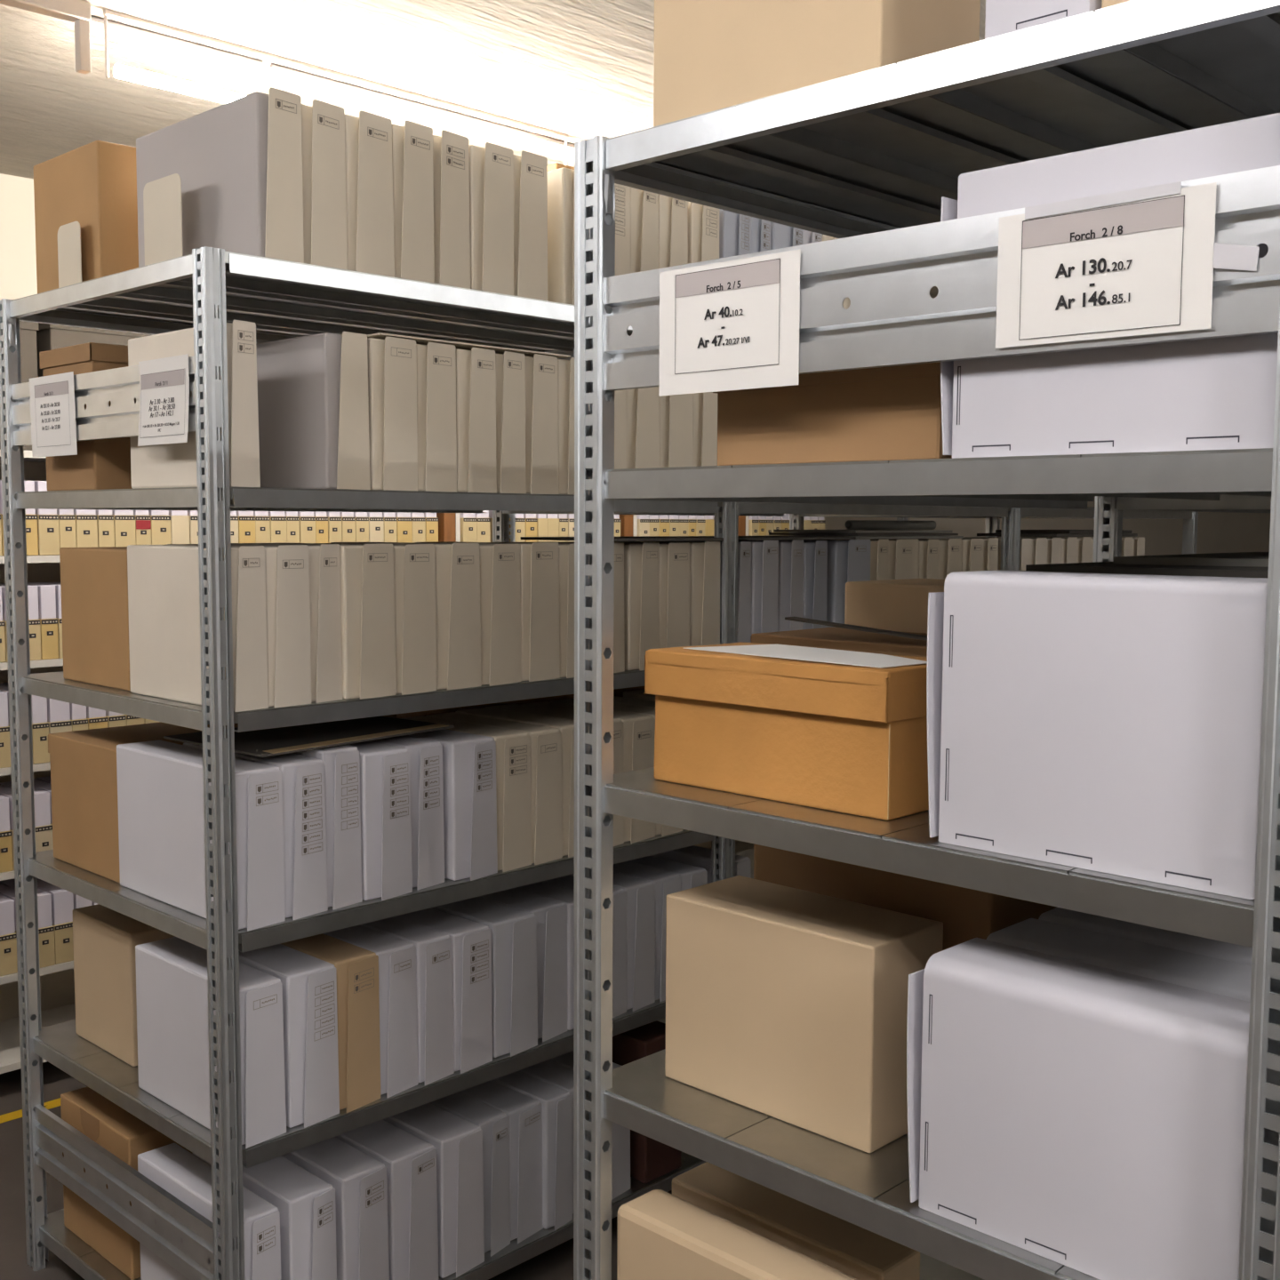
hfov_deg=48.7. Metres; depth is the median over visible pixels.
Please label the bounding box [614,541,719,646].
box
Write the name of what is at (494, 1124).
box
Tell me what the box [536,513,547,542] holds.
file box
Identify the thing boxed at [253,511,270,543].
file box
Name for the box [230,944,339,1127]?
box
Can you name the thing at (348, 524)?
file box
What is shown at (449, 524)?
shelving rack
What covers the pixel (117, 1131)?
box
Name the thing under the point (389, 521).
file box
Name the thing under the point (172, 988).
box
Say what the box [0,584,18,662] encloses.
file box
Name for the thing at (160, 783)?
box
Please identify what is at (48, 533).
file box
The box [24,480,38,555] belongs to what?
file box
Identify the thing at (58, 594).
file box
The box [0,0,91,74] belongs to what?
ceiling lamp
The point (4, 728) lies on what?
file box
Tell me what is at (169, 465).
box
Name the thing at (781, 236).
box
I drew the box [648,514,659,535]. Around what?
file box
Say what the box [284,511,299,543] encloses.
file box
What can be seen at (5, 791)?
file box
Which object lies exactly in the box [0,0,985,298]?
ceiling
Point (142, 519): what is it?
file box
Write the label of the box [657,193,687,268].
box
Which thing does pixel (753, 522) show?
file box
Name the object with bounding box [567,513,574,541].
file box
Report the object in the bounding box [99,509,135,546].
file box
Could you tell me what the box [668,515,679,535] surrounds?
file box
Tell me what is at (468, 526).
file box
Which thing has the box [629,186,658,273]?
box
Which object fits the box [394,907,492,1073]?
box
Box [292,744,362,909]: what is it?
box
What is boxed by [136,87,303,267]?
box
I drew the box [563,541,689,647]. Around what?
box
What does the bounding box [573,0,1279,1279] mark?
shelving rack
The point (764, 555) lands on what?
box
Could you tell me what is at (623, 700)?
box
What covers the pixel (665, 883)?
box
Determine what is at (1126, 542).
box
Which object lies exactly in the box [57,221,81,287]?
bookend
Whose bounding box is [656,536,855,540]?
sheet
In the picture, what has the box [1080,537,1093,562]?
box
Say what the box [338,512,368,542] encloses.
file box
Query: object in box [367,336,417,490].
box
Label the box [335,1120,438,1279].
box
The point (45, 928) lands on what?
file box
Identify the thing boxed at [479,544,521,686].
box
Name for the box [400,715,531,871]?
box
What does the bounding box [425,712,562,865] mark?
box
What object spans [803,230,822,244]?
box
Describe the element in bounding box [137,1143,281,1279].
box
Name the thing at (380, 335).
sheet
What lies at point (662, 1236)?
cardboard box
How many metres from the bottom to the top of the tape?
0.001 m
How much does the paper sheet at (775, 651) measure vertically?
0.001 m
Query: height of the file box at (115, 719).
0.205 m
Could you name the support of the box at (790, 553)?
on the shelving rack at (207, 289)
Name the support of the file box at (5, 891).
on the shelving rack at (449, 524)
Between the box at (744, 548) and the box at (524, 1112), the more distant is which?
the box at (744, 548)
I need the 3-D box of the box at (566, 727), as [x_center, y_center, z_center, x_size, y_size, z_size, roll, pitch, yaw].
[-0.260,0.309,3.140,0.373,0.279,0.086,5,7,44]
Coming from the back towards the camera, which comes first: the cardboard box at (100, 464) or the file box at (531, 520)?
the file box at (531, 520)
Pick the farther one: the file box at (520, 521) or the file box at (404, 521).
the file box at (520, 521)
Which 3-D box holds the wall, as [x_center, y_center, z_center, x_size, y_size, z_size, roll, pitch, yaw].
[0.098,-0.235,6.402,0.100,2.630,21.200,5,7,44]
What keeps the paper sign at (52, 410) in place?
attached to the shelving rack at (207, 289)
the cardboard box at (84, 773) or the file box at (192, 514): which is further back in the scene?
the file box at (192, 514)
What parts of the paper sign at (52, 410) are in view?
printed frame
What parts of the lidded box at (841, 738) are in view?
lid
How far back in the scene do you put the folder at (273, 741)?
2.70 m
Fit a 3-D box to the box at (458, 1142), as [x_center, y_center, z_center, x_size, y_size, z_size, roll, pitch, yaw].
[-0.482,1.126,2.978,0.374,0.284,0.103,5,7,44]
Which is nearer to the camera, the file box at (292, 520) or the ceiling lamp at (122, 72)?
the ceiling lamp at (122, 72)
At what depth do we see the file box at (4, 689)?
3.91 m
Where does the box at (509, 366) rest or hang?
on the shelving rack at (207, 289)
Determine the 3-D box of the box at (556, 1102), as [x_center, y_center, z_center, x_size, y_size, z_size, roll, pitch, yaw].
[-0.299,1.111,3.166,0.374,0.285,0.072,5,7,44]
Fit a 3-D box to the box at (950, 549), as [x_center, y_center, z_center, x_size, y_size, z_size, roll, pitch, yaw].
[0.756,-0.157,4.144,0.376,0.283,0.116,5,7,44]
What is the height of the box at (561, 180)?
0.285 m
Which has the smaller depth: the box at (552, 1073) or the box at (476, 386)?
the box at (476, 386)
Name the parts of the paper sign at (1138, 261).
printed frame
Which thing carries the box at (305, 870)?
on the shelving rack at (207, 289)
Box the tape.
[0,1097,60,1123]
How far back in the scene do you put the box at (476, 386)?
2.75 m
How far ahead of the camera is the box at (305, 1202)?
2.61 m
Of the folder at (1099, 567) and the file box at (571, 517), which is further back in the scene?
the file box at (571, 517)
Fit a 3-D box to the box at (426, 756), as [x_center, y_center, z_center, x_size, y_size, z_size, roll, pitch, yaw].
[-0.541,0.330,2.870,0.378,0.280,0.087,5,7,44]
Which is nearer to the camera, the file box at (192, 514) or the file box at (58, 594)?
the file box at (58, 594)
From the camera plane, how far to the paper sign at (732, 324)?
1.49 m
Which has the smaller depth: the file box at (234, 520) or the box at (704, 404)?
the box at (704, 404)
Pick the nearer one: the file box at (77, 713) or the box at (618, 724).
the box at (618, 724)
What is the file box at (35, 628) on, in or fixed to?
on the shelving rack at (449, 524)
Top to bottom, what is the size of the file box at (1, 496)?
0.205 m
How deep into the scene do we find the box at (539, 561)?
2.90 m
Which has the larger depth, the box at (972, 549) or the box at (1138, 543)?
the box at (1138, 543)
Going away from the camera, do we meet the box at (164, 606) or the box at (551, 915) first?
the box at (164, 606)
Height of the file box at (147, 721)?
0.205 m
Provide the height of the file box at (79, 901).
0.205 m
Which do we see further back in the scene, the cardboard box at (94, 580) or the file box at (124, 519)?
the file box at (124, 519)
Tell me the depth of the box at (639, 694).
3.59 m
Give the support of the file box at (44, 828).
on the shelving rack at (449, 524)
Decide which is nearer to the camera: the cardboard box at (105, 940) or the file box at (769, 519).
the cardboard box at (105, 940)
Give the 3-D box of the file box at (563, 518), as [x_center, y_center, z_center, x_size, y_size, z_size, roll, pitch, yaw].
[-0.379,-0.455,5.404,0.261,0.205,0.047,5,7,44]
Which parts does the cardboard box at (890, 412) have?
lid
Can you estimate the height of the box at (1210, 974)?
0.254 m
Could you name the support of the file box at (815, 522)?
on the shelving rack at (449, 524)
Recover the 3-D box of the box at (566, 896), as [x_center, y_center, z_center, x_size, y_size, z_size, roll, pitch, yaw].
[-0.247,0.692,3.192,0.372,0.280,0.083,5,7,44]
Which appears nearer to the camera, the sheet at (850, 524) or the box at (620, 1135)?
the box at (620, 1135)
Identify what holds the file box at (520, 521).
on the shelving rack at (449, 524)
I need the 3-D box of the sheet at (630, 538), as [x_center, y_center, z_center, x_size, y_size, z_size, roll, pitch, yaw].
[-0.011,-0.236,3.299,0.335,0.006,0.445,5,7,44]
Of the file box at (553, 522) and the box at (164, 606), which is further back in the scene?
the file box at (553, 522)
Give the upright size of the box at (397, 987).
0.281 m
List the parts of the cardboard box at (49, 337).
lid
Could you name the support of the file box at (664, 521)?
on the shelving rack at (449, 524)
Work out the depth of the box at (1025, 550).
4.31 m
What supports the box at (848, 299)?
on the shelving rack at (207, 289)
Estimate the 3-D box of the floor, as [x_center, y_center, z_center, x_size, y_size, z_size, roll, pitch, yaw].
[3.574,1.423,3.139,9.820,0.100,21.200,5,7,44]
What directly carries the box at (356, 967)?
on the shelving rack at (207, 289)
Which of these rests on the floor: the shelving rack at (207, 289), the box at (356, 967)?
the shelving rack at (207, 289)
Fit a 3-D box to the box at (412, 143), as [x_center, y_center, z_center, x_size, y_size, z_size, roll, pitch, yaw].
[-0.534,-0.820,2.733,0.346,0.287,0.090,5,7,44]
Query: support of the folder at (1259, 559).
on the folder at (1099, 567)
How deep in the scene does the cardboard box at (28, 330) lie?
3.88 m
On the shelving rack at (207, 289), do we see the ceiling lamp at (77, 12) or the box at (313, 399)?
the box at (313, 399)
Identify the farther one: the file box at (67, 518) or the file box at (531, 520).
the file box at (531, 520)
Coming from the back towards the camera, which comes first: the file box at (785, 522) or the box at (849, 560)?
the file box at (785, 522)
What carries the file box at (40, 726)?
on the shelving rack at (449, 524)
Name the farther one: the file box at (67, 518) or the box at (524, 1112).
the file box at (67, 518)
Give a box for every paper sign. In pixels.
[29,371,77,457]
[137,353,189,446]
[658,249,799,396]
[995,181,1259,348]
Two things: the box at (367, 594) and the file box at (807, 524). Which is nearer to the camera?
the box at (367, 594)
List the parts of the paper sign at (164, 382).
printed frame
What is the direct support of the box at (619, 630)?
on the shelving rack at (207, 289)
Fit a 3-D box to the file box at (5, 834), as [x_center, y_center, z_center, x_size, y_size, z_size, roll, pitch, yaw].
[-1.845,0.530,3.977,0.261,0.205,0.052,5,7,44]
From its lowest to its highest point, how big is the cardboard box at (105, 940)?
0.273 m
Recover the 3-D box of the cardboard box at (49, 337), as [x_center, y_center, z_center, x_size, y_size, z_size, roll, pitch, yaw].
[-1.620,-0.735,4.169,0.320,0.380,0.370,5,7,44]
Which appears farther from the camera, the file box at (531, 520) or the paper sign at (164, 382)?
the file box at (531, 520)
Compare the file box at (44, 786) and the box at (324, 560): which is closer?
the box at (324, 560)
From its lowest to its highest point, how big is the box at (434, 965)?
0.282 m
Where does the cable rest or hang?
attached to the ceiling
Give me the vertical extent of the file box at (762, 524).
0.205 m
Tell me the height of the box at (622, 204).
0.286 m
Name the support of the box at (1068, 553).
on the shelving rack at (207, 289)
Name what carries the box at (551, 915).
on the shelving rack at (207, 289)
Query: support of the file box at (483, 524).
on the shelving rack at (449, 524)
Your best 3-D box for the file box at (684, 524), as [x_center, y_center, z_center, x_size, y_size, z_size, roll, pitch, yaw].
[0.088,-0.493,5.883,0.261,0.205,0.057,5,7,44]
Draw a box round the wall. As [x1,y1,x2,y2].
[0,173,1270,1021]
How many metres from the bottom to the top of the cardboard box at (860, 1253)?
0.255 m
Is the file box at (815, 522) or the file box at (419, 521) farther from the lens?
the file box at (815, 522)
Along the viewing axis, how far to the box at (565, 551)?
2.96 m
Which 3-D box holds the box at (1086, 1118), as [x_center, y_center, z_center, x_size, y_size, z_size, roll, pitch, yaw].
[0.421,0.447,1.336,0.331,0.256,0.104,5,7,44]
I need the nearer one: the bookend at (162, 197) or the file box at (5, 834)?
the bookend at (162, 197)
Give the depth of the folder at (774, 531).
3.85 m
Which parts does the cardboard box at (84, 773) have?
lid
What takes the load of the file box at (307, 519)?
on the shelving rack at (449, 524)
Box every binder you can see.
[976,533,1137,536]
[995,529,1132,533]
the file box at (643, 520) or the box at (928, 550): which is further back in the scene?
the file box at (643, 520)
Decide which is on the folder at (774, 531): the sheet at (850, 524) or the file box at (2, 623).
the sheet at (850, 524)
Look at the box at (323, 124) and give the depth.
2.48 m
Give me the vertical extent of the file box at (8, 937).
0.205 m
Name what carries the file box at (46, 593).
on the shelving rack at (449, 524)
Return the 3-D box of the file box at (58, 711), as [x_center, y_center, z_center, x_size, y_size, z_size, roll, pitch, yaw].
[-1.723,0.231,4.074,0.261,0.205,0.062,5,7,44]
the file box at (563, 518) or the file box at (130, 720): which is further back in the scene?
the file box at (563, 518)
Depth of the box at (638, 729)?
3.15 m
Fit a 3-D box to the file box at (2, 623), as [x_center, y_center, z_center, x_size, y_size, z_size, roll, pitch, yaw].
[-1.842,-0.048,3.932,0.261,0.205,0.047,5,7,44]
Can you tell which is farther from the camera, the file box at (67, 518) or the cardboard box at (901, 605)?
the file box at (67, 518)
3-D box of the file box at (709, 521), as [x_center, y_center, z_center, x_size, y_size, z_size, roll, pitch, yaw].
[0.201,-0.501,5.994,0.260,0.205,0.052,5,7,44]
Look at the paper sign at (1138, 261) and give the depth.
1.20 m
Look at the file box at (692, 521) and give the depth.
5.83 m
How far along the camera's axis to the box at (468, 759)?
2.81 m
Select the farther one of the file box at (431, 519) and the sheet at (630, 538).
the file box at (431, 519)
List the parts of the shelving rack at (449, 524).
shelf, shelf, divider panel, divider panel, post, divider panel, divider panel, divider panel, divider panel, post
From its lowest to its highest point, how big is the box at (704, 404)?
0.279 m
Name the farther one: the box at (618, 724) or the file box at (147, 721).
the file box at (147, 721)
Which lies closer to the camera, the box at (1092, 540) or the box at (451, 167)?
the box at (451, 167)
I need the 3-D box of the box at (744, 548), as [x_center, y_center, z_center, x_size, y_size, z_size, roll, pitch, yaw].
[0.113,-0.104,3.486,0.378,0.281,0.081,5,7,44]
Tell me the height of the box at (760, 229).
0.284 m
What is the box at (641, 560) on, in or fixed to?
on the shelving rack at (207, 289)
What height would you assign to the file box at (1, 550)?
0.205 m
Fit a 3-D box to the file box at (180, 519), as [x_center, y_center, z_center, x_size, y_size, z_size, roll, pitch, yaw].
[-1.460,-0.368,4.297,0.260,0.205,0.057,5,7,44]
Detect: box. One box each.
[0,320,39,450]
[0,480,14,555]
[0,514,2,555]
[0,583,41,660]
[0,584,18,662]
[0,586,6,662]
[0,682,49,764]
[0,685,9,726]
[0,691,10,767]
[0,781,53,852]
[0,784,24,870]
[0,794,13,872]
[0,879,55,967]
[0,883,15,933]
[0,894,17,975]
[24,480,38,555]
[27,582,63,658]
[27,583,58,659]
[33,139,138,293]
[33,778,52,824]
[34,480,59,555]
[36,322,151,376]
[36,776,50,783]
[36,878,73,964]
[39,342,132,490]
[46,697,71,761]
[48,721,226,883]
[56,509,76,548]
[59,546,130,690]
[60,1086,192,1279]
[69,703,87,731]
[72,893,91,909]
[72,904,175,1066]
[73,509,97,547]
[86,706,107,729]
[88,509,114,547]
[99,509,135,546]
[105,710,126,727]
[116,739,284,931]
[124,714,144,725]
[127,544,268,711]
[128,320,260,488]
[133,510,151,544]
[135,936,286,1148]
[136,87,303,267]
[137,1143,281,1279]
[144,719,159,723]
[148,510,171,544]
[166,544,311,708]
[168,510,189,543]
[183,742,327,919]
[187,510,198,543]
[192,1152,336,1279]
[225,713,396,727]
[230,511,238,543]
[230,511,255,543]
[230,543,342,703]
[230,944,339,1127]
[250,543,396,699]
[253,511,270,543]
[256,331,370,489]
[268,511,286,543]
[280,933,380,1113]
[281,1136,389,1279]
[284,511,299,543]
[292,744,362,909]
[297,511,315,543]
[301,99,347,270]
[313,512,327,543]
[321,543,436,695]
[323,924,418,1097]
[326,512,341,543]
[330,542,481,690]
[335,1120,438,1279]
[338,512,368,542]
[339,512,355,542]
[344,110,394,277]
[344,740,412,900]
[360,916,454,1085]
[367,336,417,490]
[367,512,383,542]
[368,735,444,890]
[382,512,396,542]
[382,1103,484,1278]
[392,120,434,283]
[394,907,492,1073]
[395,512,412,543]
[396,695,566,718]
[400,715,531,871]
[406,728,497,880]
[410,512,425,543]
[414,541,559,681]
[416,342,456,492]
[424,512,438,542]
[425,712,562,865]
[428,1091,510,1256]
[430,896,537,1057]
[432,129,470,288]
[453,347,496,493]
[455,707,574,857]
[459,512,477,542]
[459,1080,543,1243]
[468,142,513,295]
[469,510,490,542]
[478,888,567,1042]
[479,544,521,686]
[485,704,623,846]
[488,510,525,542]
[491,351,526,493]
[491,1071,572,1230]
[499,541,624,672]
[512,150,547,301]
[512,881,588,1030]
[517,1059,588,1213]
[520,701,655,843]
[523,513,537,542]
[524,353,558,494]
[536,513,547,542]
[540,874,626,1017]
[544,541,659,671]
[546,513,559,542]
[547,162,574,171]
[547,167,590,304]
[549,1050,630,1199]
[550,697,682,836]
[557,357,589,495]
[557,513,567,542]
[558,544,589,678]
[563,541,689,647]
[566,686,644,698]
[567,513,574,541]
[568,872,655,1011]
[612,861,680,1001]
[613,696,655,708]
[614,183,630,275]
[614,389,626,469]
[614,514,620,536]
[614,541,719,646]
[616,1189,858,1279]
[623,688,655,701]
[625,856,707,890]
[626,386,659,468]
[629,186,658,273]
[636,514,649,535]
[644,641,928,820]
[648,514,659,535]
[649,845,751,883]
[653,0,980,126]
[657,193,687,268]
[657,514,669,535]
[659,393,692,467]
[665,875,943,1152]
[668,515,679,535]
[672,1161,919,1279]
[678,515,688,535]
[684,540,778,634]
[687,200,719,263]
[687,515,696,535]
[692,392,717,466]
[693,541,751,642]
[695,515,705,535]
[704,515,714,535]
[712,361,951,465]
[719,208,750,258]
[748,516,759,535]
[748,539,803,631]
[750,216,770,253]
[750,616,927,656]
[753,843,1057,950]
[757,516,766,535]
[765,516,773,535]
[770,221,803,249]
[772,516,781,529]
[775,539,870,627]
[780,513,789,529]
[802,540,827,629]
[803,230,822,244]
[803,516,811,529]
[810,516,819,529]
[817,516,825,529]
[822,234,847,309]
[831,539,888,580]
[844,578,944,633]
[847,297,850,308]
[868,538,961,579]
[870,538,918,579]
[906,937,1250,1279]
[911,538,983,571]
[918,539,939,579]
[926,569,1267,899]
[939,537,998,570]
[940,112,1279,458]
[963,537,1047,564]
[968,536,1077,563]
[983,536,1090,562]
[984,0,1102,39]
[986,918,1251,1001]
[997,538,1031,570]
[998,537,1061,564]
[1038,907,1252,965]
[1043,536,1144,556]
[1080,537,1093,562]
[1101,0,1132,7]
[1121,537,1132,556]
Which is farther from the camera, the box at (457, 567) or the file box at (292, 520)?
the file box at (292, 520)
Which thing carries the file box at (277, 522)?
on the shelving rack at (449, 524)
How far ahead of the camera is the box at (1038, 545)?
4.36 m
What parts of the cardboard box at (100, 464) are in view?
lid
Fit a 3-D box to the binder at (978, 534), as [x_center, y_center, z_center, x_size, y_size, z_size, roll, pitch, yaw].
[1.415,-0.355,4.777,0.290,0.010,0.570,5,7,44]
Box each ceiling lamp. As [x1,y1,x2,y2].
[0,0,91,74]
[103,8,567,165]
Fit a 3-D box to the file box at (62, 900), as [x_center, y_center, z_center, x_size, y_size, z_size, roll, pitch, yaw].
[-1.730,0.810,4.119,0.261,0.205,0.062,5,7,44]
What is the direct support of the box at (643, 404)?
on the shelving rack at (207, 289)
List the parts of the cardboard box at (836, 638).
card strip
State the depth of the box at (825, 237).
3.53 m
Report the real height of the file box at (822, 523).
0.205 m
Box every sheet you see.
[367,332,570,358]
[520,536,723,541]
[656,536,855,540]
[683,644,927,668]
[844,520,935,529]
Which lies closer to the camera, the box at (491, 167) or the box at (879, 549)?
the box at (491, 167)
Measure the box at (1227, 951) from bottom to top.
0.254 m
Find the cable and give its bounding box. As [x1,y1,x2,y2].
[90,15,574,147]
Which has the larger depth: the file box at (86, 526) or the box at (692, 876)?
the file box at (86, 526)
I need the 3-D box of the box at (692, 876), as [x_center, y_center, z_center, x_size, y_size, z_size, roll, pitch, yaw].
[0.002,0.672,3.448,0.372,0.280,0.088,5,7,44]
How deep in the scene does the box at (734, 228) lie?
3.27 m
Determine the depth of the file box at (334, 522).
4.59 m
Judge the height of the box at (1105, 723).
0.262 m
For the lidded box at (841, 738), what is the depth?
1.55 m
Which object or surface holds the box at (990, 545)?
on the shelving rack at (207, 289)
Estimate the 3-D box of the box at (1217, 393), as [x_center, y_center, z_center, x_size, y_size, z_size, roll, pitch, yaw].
[0.432,-0.298,1.268,0.316,0.265,0.102,5,7,44]
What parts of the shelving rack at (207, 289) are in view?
post, bracing plate, bracing plate, post, shelf, shelf, shelf, shelf, shelf, shelf, post, shelf, post, shelf, post, post, post, post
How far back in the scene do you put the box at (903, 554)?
3.83 m
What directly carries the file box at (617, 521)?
on the shelving rack at (449, 524)
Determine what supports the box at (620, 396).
on the shelving rack at (207, 289)
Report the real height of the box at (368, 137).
0.284 m
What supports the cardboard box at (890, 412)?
on the shelving rack at (867, 160)
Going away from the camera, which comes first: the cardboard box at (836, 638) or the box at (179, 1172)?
the cardboard box at (836, 638)
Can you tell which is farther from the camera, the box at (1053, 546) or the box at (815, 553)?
the box at (1053, 546)
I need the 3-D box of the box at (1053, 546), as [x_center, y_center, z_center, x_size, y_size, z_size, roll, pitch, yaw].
[1.173,-0.191,4.573,0.379,0.283,0.098,5,7,44]
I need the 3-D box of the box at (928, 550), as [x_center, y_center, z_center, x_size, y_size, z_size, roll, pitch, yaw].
[0.680,-0.150,4.065,0.376,0.281,0.096,5,7,44]
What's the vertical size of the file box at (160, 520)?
0.205 m
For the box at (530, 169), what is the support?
on the shelving rack at (207, 289)
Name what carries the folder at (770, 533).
on the folder at (856, 537)
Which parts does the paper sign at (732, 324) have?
printed frame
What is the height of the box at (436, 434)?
0.279 m
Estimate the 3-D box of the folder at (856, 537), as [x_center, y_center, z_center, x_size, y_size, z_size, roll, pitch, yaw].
[0.642,-0.291,3.990,0.325,0.006,0.520,5,7,44]
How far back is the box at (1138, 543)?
4.87 m
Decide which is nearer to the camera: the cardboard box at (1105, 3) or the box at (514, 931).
the cardboard box at (1105, 3)
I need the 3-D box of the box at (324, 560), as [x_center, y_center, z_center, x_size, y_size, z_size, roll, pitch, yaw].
[-0.696,-0.041,2.672,0.373,0.283,0.071,5,7,44]
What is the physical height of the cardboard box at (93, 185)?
0.277 m
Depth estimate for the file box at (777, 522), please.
6.22 m
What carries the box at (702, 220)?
on the shelving rack at (207, 289)
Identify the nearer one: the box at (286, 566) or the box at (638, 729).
the box at (286, 566)
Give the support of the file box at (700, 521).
on the shelving rack at (449, 524)
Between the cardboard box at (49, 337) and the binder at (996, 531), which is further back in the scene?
the binder at (996, 531)
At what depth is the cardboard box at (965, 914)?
1.71 m
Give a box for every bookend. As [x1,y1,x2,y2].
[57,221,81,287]
[143,173,183,265]
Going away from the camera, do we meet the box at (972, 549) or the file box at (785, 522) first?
the box at (972, 549)
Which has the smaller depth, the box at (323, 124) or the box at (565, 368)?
the box at (323, 124)
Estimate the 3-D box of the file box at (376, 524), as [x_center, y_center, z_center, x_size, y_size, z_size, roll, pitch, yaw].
[-0.969,-0.407,4.795,0.261,0.205,0.057,5,7,44]
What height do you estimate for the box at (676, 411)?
0.279 m
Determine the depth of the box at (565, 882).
3.15 m
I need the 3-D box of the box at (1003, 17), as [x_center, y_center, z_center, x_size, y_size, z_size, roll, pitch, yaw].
[0.470,-0.691,1.371,0.104,0.282,0.336,5,7,44]
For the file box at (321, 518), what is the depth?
4.56 m
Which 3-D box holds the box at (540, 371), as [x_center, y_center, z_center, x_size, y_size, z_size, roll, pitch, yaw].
[-0.315,-0.448,2.992,0.347,0.280,0.088,5,7,44]
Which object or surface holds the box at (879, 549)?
on the shelving rack at (207, 289)
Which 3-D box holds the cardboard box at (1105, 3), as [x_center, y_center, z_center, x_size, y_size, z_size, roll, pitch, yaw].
[0.557,-0.689,1.291,0.120,0.292,0.330,5,7,44]
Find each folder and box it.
[163,715,453,757]
[764,535,963,539]
[768,532,958,535]
[773,529,952,533]
[1025,561,1268,578]
[1113,552,1269,567]
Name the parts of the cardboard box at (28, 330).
lid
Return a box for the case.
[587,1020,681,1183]
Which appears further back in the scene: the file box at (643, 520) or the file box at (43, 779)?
the file box at (643, 520)
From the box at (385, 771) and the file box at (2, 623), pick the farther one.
the file box at (2, 623)
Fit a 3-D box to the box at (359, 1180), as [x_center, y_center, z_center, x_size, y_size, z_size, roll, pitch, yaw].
[-0.645,1.139,2.814,0.378,0.283,0.099,5,7,44]
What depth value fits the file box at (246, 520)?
4.36 m
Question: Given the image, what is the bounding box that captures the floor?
[0,1061,671,1279]
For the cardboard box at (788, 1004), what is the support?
on the shelving rack at (867, 160)
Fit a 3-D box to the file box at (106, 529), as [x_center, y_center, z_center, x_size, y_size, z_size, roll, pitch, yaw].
[-1.618,-0.355,4.131,0.261,0.205,0.047,5,7,44]
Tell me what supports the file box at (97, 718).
on the shelving rack at (449, 524)
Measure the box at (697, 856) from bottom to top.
0.280 m
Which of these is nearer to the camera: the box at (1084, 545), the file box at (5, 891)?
the file box at (5, 891)
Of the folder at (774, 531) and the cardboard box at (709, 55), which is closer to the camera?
the cardboard box at (709, 55)
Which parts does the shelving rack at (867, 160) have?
post, shelf, shelf, shelf, bracing plate, shelf, shelf, post, post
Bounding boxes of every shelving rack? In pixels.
[0,246,1198,1279]
[0,449,908,1073]
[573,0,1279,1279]
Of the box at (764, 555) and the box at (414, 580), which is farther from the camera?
the box at (764, 555)
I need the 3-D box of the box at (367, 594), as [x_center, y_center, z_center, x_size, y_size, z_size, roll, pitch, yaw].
[-0.623,-0.046,2.728,0.373,0.284,0.109,5,7,44]
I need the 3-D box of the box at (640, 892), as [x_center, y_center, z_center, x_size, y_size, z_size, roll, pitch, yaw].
[-0.124,0.681,3.320,0.374,0.282,0.088,5,7,44]

